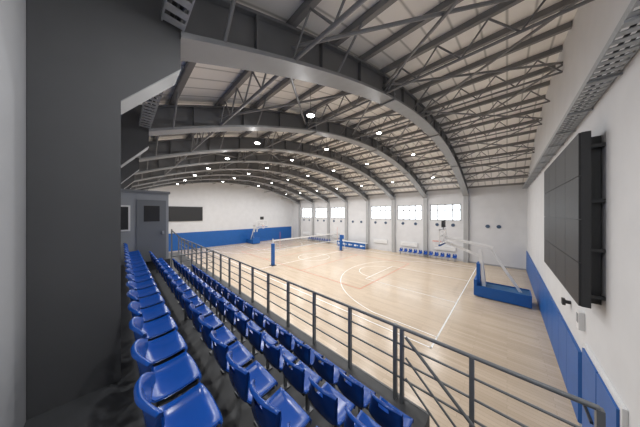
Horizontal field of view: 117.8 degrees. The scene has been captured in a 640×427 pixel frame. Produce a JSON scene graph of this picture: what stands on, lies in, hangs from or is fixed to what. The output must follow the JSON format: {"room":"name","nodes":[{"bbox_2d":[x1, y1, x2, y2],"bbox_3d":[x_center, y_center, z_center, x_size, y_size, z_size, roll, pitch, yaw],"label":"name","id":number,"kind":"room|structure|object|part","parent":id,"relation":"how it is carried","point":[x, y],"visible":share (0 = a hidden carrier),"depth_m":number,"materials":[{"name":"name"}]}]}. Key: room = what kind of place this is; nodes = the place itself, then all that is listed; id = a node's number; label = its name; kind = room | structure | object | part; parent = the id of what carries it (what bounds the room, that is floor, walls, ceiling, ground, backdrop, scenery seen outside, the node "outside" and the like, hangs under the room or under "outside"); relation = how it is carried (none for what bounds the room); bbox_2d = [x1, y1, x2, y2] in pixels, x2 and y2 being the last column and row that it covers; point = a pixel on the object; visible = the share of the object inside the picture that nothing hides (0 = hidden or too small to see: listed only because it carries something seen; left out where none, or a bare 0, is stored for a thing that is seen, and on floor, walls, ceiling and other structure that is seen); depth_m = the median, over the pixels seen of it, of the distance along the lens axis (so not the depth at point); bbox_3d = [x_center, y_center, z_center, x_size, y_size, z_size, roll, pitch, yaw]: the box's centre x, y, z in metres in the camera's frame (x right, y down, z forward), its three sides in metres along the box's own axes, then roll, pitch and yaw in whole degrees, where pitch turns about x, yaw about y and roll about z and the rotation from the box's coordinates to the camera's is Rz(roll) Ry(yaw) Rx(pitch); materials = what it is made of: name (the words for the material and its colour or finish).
{"room":"arena","nodes":[
{"label":"arena","id":0,"kind":"room"},
{"bbox_2d":[0,0,25,426],"bbox_3d":[-11.483,1.215,10.237,33.260,7.570,0.200,0,0,44],"label":"wall","id":1,"kind":"structure","parent":0,"point":[12,12],"depth_m":1.38,"materials":[{"name":"grey paint"}]},
{"bbox_2d":[149,183,291,237],"bbox_3d":[-14.593,-0.200,31.068,0.200,10.400,25.790,0,0,44],"label":"wall","id":2,"kind":"structure","parent":0,"point":[226,206],"depth_m":30.77,"materials":[{"name":"white paint"}]},
{"bbox_2d":[169,206,202,220],"bbox_3d":[-18.577,0.050,26.705,0.150,2.000,4.100,0,0,44],"label":"wall screen","id":3,"kind":"object","parent":2,"relation":"attached to","point":[176,213],"visible":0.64,"depth_m":26.62,"materials":[{"name":"grey plastic"}]},
{"bbox_2d":[169,226,290,250],"bbox_3d":[-13.426,3.825,32.088,0.056,2.350,21.600,0,0,44],"label":"trim","id":4,"kind":"structure","parent":2,"relation":"attached to","point":[223,237],"depth_m":30.39,"materials":[{"name":"blue paint"}]},
{"bbox_2d":[140,0,580,199],"bbox_3d":[-2.579,-3.989,19.425,33.660,3.063,25.790,0,0,44],"label":"ceiling","id":5,"kind":"structure","parent":0,"point":[206,84],"depth_m":6.60,"materials":[{"name":"grey metal"}]},
{"bbox_2d":[306,90,314,117],"bbox_3d":[-0.325,-3.850,6.720,0.295,0.900,0.300,0,0,44],"label":"lamp","id":6,"kind":"object","parent":5,"relation":"hanging from","point":[310,114],"visible":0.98,"depth_m":6.72,"materials":[{"name":"grey"}]},
{"bbox_2d":[135,0,593,199],"bbox_3d":[-2.557,-3.784,19.369,33.184,2.911,22.322,0,0,44],"label":"roof trusses","id":7,"kind":"object","parent":5,"relation":"attached to","point":[308,45],"depth_m":6.32,"materials":[{"name":"grey metal"}]},
{"bbox_2d":[152,0,581,200],"bbox_3d":[-2.584,-3.981,19.420,33.240,2.878,24.845,0,0,44],"label":"roof","id":8,"kind":"structure","parent":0,"point":[300,14],"depth_m":7.33,"materials":[{"name":"grey metal"}]},
{"bbox_2d":[169,238,579,426],"bbox_3d":[-2.579,5.100,19.425,33.660,0.200,25.790,0,0,44],"label":"floor","id":9,"kind":"structure","parent":0,"point":[513,337],"depth_m":9.37,"materials":[{"name":"brown wood"}]},
{"bbox_2d":[137,180,299,204],"bbox_3d":[-12.826,-0.090,29.127,0.570,10.180,25.058,0,0,44],"label":"steel frame","id":10,"kind":"object","parent":9,"relation":"on","point":[262,186],"visible":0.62,"depth_m":29.47,"materials":[{"name":"paint"}]},
{"bbox_2d":[131,175,312,203],"bbox_3d":[-10.111,-0.090,26.496,0.570,10.180,25.058,0,0,44],"label":"steel frame","id":11,"kind":"object","parent":9,"relation":"on","point":[222,177],"visible":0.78,"depth_m":25.59,"materials":[{"name":"paint"}]},
{"bbox_2d":[24,252,429,426],"bbox_3d":[-4.686,3.343,6.189,17.856,3.314,3.440,0,0,44],"label":"stand","id":12,"kind":"object","parent":9,"relation":"on","point":[112,405],"visible":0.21,"depth_m":2.46,"materials":[{"name":"grey concrete"}]},
{"bbox_2d":[121,189,169,264],"bbox_3d":[-7.039,0.440,7.357,2.550,2.480,1.770,0,0,44],"label":"booth","id":13,"kind":"object","parent":12,"relation":"on","point":[144,213],"visible":0.67,"depth_m":6.66,"materials":[{"name":"grey"}]},
{"bbox_3d":[-5.898,0.590,6.774,0.100,2.120,0.780,0,0,44],"label":"door","id":14,"kind":"part","parent":13,"relation":"part of","materials":[{"name":"grey metal"}]},
{"bbox_2d":[123,243,222,426],"bbox_3d":[-3.256,1.308,3.501,8.050,0.763,0.403,0,0,44],"label":"stadium seats","id":15,"kind":"object","parent":12,"relation":"on","point":[166,371],"visible":1,"depth_m":1.53,"materials":[{"name":"blue plastic"}]},
{"bbox_2d":[149,251,317,426],"bbox_3d":[-2.738,1.628,3.821,8.050,0.763,0.403,0,0,44],"label":"stadium seats","id":16,"kind":"object","parent":12,"relation":"on","point":[252,383],"visible":1,"depth_m":1.91,"materials":[{"name":"blue plastic"}]},
{"bbox_2d":[172,258,380,426],"bbox_3d":[-2.321,1.978,4.280,8.050,0.763,0.403,0,0,44],"label":"stadium seats","id":17,"kind":"object","parent":12,"relation":"on","point":[335,408],"visible":0.99,"depth_m":2.36,"materials":[{"name":"blue plastic"}]},
{"bbox_2d":[191,264,413,426],"bbox_3d":[-1.975,2.318,4.780,8.050,0.763,0.403,0,0,44],"label":"stadium seats","id":18,"kind":"object","parent":12,"relation":"on","point":[384,413],"visible":0.97,"depth_m":2.66,"materials":[{"name":"blue plastic"}]},
{"bbox_2d":[171,229,605,426],"bbox_3d":[-4.059,2.410,6.830,17.663,3.620,1.500,0,0,44],"label":"railing","id":19,"kind":"object","parent":12,"relation":"on","point":[599,413],"visible":0.88,"depth_m":2.75,"materials":[{"name":"metal"}]},
{"bbox_2d":[132,170,328,202],"bbox_3d":[-7.397,-0.090,23.866,0.570,10.180,25.058,0,0,44],"label":"steel frame","id":20,"kind":"object","parent":9,"relation":"on","point":[226,172],"visible":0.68,"depth_m":21.91,"materials":[{"name":"paint"}]},
{"bbox_2d":[125,162,346,201],"bbox_3d":[-4.682,-0.090,21.235,0.570,10.180,25.058,0,0,44],"label":"steel frame","id":21,"kind":"object","parent":9,"relation":"on","point":[234,166],"visible":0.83,"depth_m":18.18,"materials":[{"name":"paint"}]},
{"bbox_2d":[121,152,368,200],"bbox_3d":[-1.968,-0.090,18.604,0.570,10.180,25.058,0,0,44],"label":"steel frame","id":22,"kind":"object","parent":9,"relation":"on","point":[166,163],"visible":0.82,"depth_m":14.05,"materials":[{"name":"paint"}]},
{"bbox_2d":[26,0,468,419],"bbox_3d":[6.176,-0.090,10.713,0.570,10.180,25.058,0,0,44],"label":"steel frame","id":23,"kind":"object","parent":9,"relation":"on","point":[89,63],"visible":0.91,"depth_m":1.84,"materials":[{"name":"paint"}]},
{"bbox_2d":[136,0,194,157],"bbox_3d":[-9.765,-2.217,10.048,30.490,0.106,0.215,0,0,44],"label":"cable tray","id":24,"kind":"object","parent":23,"relation":"attached to","point":[173,8],"visible":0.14,"depth_m":2.17,"materials":[{"name":"grey metal"}]},
{"bbox_2d":[246,217,266,243],"bbox_3d":[-10.400,2.750,31.663,4.774,4.500,1.840,0,0,44],"label":"basketball hoop","id":25,"kind":"object","parent":9,"relation":"on","point":[255,240],"visible":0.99,"depth_m":31.63,"materials":[{"name":"blue metal"}]},
{"bbox_2d":[121,137,394,199],"bbox_3d":[0.747,-0.090,15.974,0.570,10.180,25.058,0,0,44],"label":"steel frame","id":26,"kind":"object","parent":9,"relation":"on","point":[170,148],"visible":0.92,"depth_m":10.33,"materials":[{"name":"paint"}]},
{"bbox_2d":[121,105,427,197],"bbox_3d":[3.461,-0.090,13.343,0.570,10.180,25.058,0,0,44],"label":"roof beam","id":27,"kind":"structure","parent":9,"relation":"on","point":[189,118],"depth_m":6.30,"materials":[{"name":"metal"}]},
{"bbox_2d":[299,202,300,238],"bbox_3d":[-4.010,1.375,38.224,0.400,7.250,0.278,0,0,44],"label":"steel column","id":28,"kind":"structure","parent":9,"relation":"on","point":[300,202],"depth_m":38.10,"materials":[{"name":"metal"}]},
{"bbox_2d":[270,232,341,265],"bbox_3d":[-0.847,3.394,22.405,0.500,3.200,11.100,0,0,44],"label":"net","id":29,"kind":"object","parent":9,"relation":"on","point":[340,236],"visible":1,"depth_m":20.67,"materials":[{"name":"fabric"}]},
{"bbox_2d":[312,201,313,240],"bbox_3d":[-1.295,1.375,35.593,0.400,7.250,0.278,0,0,44],"label":"steel column","id":30,"kind":"structure","parent":9,"relation":"on","point":[313,201],"depth_m":35.41,"materials":[{"name":"metal"}]},
{"bbox_2d":[327,200,329,242],"bbox_3d":[1.419,1.375,32.963,0.400,7.250,0.278,0,0,44],"label":"steel column","id":31,"kind":"structure","parent":9,"relation":"on","point":[328,204],"depth_m":32.88,"materials":[{"name":"metal"}]},
{"bbox_2d":[214,239,475,348],"bbox_3d":[-0.703,4.997,22.266,28.000,0.004,15.000,0,0,44],"label":"court line markings","id":32,"kind":"object","parent":9,"relation":"on","point":[437,336],"visible":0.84,"depth_m":13.30,"materials":[{"name":"white paint"}]},
{"bbox_2d":[345,199,347,240],"bbox_3d":[4.134,1.375,30.332,0.400,7.250,0.278,0,0,44],"label":"steel column","id":33,"kind":"structure","parent":9,"relation":"on","point":[346,203],"depth_m":30.22,"materials":[{"name":"metal"}]},
{"bbox_2d":[337,240,366,248],"bbox_3d":[4.672,4.570,28.531,5.040,0.860,0.720,0,0,44],"label":"table","id":34,"kind":"object","parent":9,"relation":"on","point":[353,244],"visible":0.88,"depth_m":28.02,"materials":[{"name":"blue plastic"}]},
{"bbox_2d":[366,198,368,248],"bbox_3d":[6.848,1.375,27.702,0.400,7.250,0.278,0,0,44],"label":"steel column","id":35,"kind":"structure","parent":9,"relation":"on","point":[367,202],"depth_m":27.57,"materials":[{"name":"metal"}]},
{"bbox_2d":[392,196,395,251],"bbox_3d":[9.563,1.375,25.071,0.400,7.250,0.278,0,0,44],"label":"steel column","id":36,"kind":"structure","parent":9,"relation":"on","point":[393,201],"depth_m":25.01,"materials":[{"name":"metal"}]},
{"bbox_2d":[423,194,427,256],"bbox_3d":[12.277,1.375,22.441,0.400,7.250,0.278,0,0,44],"label":"steel column","id":37,"kind":"structure","parent":9,"relation":"on","point":[425,200],"depth_m":22.32,"materials":[{"name":"metal"}]},
{"bbox_2d":[399,248,456,261],"bbox_3d":[11.962,4.618,21.900,5.900,0.763,0.403,0,0,44],"label":"seats","id":38,"kind":"object","parent":9,"relation":"on","point":[448,255],"visible":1,"depth_m":21.62,"materials":[{"name":"blue plastic"}]},
{"bbox_2d":[463,191,468,262],"bbox_3d":[14.992,1.375,19.810,0.400,7.250,0.278,0,0,44],"label":"steel column","id":39,"kind":"structure","parent":9,"relation":"on","point":[465,198],"depth_m":19.67,"materials":[{"name":"metal"}]},
{"bbox_2d":[433,221,531,307],"bbox_3d":[9.748,2.750,12.138,4.774,4.500,1.840,0,0,44],"label":"basketball hoop","id":40,"kind":"object","parent":9,"relation":"on","point":[515,295],"visible":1,"depth_m":11.42,"materials":[{"name":"blue metal"}]},
{"bbox_2d":[441,221,445,228],"bbox_3d":[8.523,0.800,13.325,0.145,0.600,0.560,0,0,44],"label":"shot clock","id":41,"kind":"object","parent":40,"relation":"on","point":[443,223],"depth_m":13.16,"materials":[{"name":"grey plastic"}]},
{"bbox_2d":[292,185,526,268],"bbox_3d":[6.308,1.215,28.596,33.260,7.570,0.250,0,0,44],"label":"wall","id":42,"kind":"structure","parent":0,"point":[505,206],"depth_m":21.12,"materials":[{"name":"white paint"}]},
{"bbox_2d":[301,208,311,217],"bbox_3d":[-2.530,-0.090,37.035,3.020,1.860,0.170,0,0,44],"label":"window","id":43,"kind":"structure","parent":42,"relation":"in","point":[304,211],"depth_m":37.10,"materials":[{"name":"grey paint"}]},
{"bbox_2d":[315,208,326,217],"bbox_3d":[0.184,-0.090,34.404,3.020,1.860,0.170,0,0,44],"label":"window","id":44,"kind":"structure","parent":42,"relation":"in","point":[318,211],"depth_m":34.88,"materials":[{"name":"grey paint"}]},
{"bbox_2d":[331,207,344,218],"bbox_3d":[2.899,-0.090,31.774,3.020,1.860,0.170,0,0,44],"label":"window","id":45,"kind":"structure","parent":42,"relation":"in","point":[331,207],"depth_m":31.80,"materials":[{"name":"grey paint"}]},
{"bbox_2d":[373,239,386,243],"bbox_3d":[8.257,3.825,26.439,2.000,0.550,0.135,0,0,44],"label":"radiator","id":46,"kind":"object","parent":42,"relation":"attached to","point":[374,240],"visible":1,"depth_m":26.41,"materials":[{"name":"white metal"}]},
{"bbox_2d":[371,206,390,219],"bbox_3d":[8.328,-0.090,26.513,3.020,1.860,0.170,0,0,44],"label":"window","id":47,"kind":"structure","parent":42,"relation":"in","point":[380,210],"depth_m":26.53,"materials":[{"name":"grey paint"}]},
{"bbox_2d":[303,219,500,228],"bbox_3d":[6.868,1.250,27.844,28.130,0.340,0.050,0,0,44],"label":"vents","id":48,"kind":"object","parent":42,"relation":"attached to","point":[375,222],"depth_m":23.21,"materials":[{"name":"grey"}]},
{"bbox_2d":[397,205,421,220],"bbox_3d":[11.043,-0.090,23.882,3.020,1.860,0.170,0,0,44],"label":"window","id":49,"kind":"structure","parent":42,"relation":"in","point":[403,210],"depth_m":23.86,"materials":[{"name":"grey paint"}]},
{"bbox_2d":[401,241,417,247],"bbox_3d":[10.971,3.825,23.808,2.000,0.550,0.135,0,0,44],"label":"radiator","id":50,"kind":"object","parent":42,"relation":"attached to","point":[410,244],"visible":1,"depth_m":23.71,"materials":[{"name":"white metal"}]},
{"bbox_2d":[434,245,455,251],"bbox_3d":[13.686,3.825,21.178,2.000,0.550,0.135,0,0,44],"label":"radiator","id":51,"kind":"object","parent":42,"relation":"attached to","point":[446,248],"visible":0.86,"depth_m":21.02,"materials":[{"name":"white metal"}]},
{"bbox_2d":[429,204,461,221],"bbox_3d":[13.757,-0.090,21.252,3.020,1.860,0.170,0,0,44],"label":"window","id":52,"kind":"structure","parent":42,"relation":"in","point":[436,204],"depth_m":21.23,"materials":[{"name":"grey paint"}]},
{"bbox_2d":[469,261,525,269],"bbox_3d":[16.591,4.940,18.436,4.210,0.120,0.030,0,0,44],"label":"baseboard","id":53,"kind":"structure","parent":42,"relation":"attached to","point":[469,261],"depth_m":18.09,"materials":[{"name":"grey paint"}]},
{"bbox_2d":[527,0,639,426],"bbox_3d":[9.435,-0.200,7.782,0.200,10.400,25.790,0,0,44],"label":"wall","id":54,"kind":"structure","parent":0,"point":[612,327],"depth_m":3.34,"materials":[{"name":"white paint"}]},
{"bbox_2d":[526,251,581,423],"bbox_3d":[12.038,4.085,10.656,0.059,1.670,17.060,0,0,44],"label":"wall padding","id":55,"kind":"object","parent":54,"relation":"attached to","point":[568,354],"depth_m":6.03,"materials":[{"name":"blue plastic"}]},
{"bbox_2d":[561,297,570,304],"bbox_3d":[6.832,2.450,5.355,0.159,0.160,0.160,0,0,44],"label":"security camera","id":56,"kind":"object","parent":54,"relation":"attached to","point":[564,301],"visible":1,"depth_m":5.33,"materials":[{"name":"grey plastic"}]},
{"bbox_2d":[544,131,605,308],"bbox_3d":[6.565,0.110,5.182,0.297,3.240,4.680,0,0,44],"label":"scoreboard","id":57,"kind":"object","parent":54,"relation":"attached to","point":[572,181],"visible":1,"depth_m":3.71,"materials":[{"name":"grey plastic"}]},
{"bbox_2d":[576,309,584,330],"bbox_3d":[5.984,2.450,4.436,0.099,0.400,0.200,0,0,44],"label":"electrical box","id":58,"kind":"object","parent":54,"relation":"attached to","point":[580,315],"visible":1,"depth_m":4.37,"materials":[{"name":"white paint"}]},
{"bbox_2d":[522,0,639,188],"bbox_3d":[9.937,-2.178,8.682,0.328,0.145,22.300,0,0,44],"label":"cable tray","id":59,"kind":"object","parent":54,"relation":"attached to","point":[624,22],"visible":0.99,"depth_m":3.05,"materials":[{"name":"grey metal"}]},
{"bbox_2d":[582,343,627,426],"bbox_3d":[5.105,3.925,3.547,0.120,2.150,2.000,0,0,44],"label":"door","id":60,"kind":"structure","parent":54,"relation":"in","point":[597,388],"depth_m":3.50,"materials":[{"name":"blue"}]}
]}

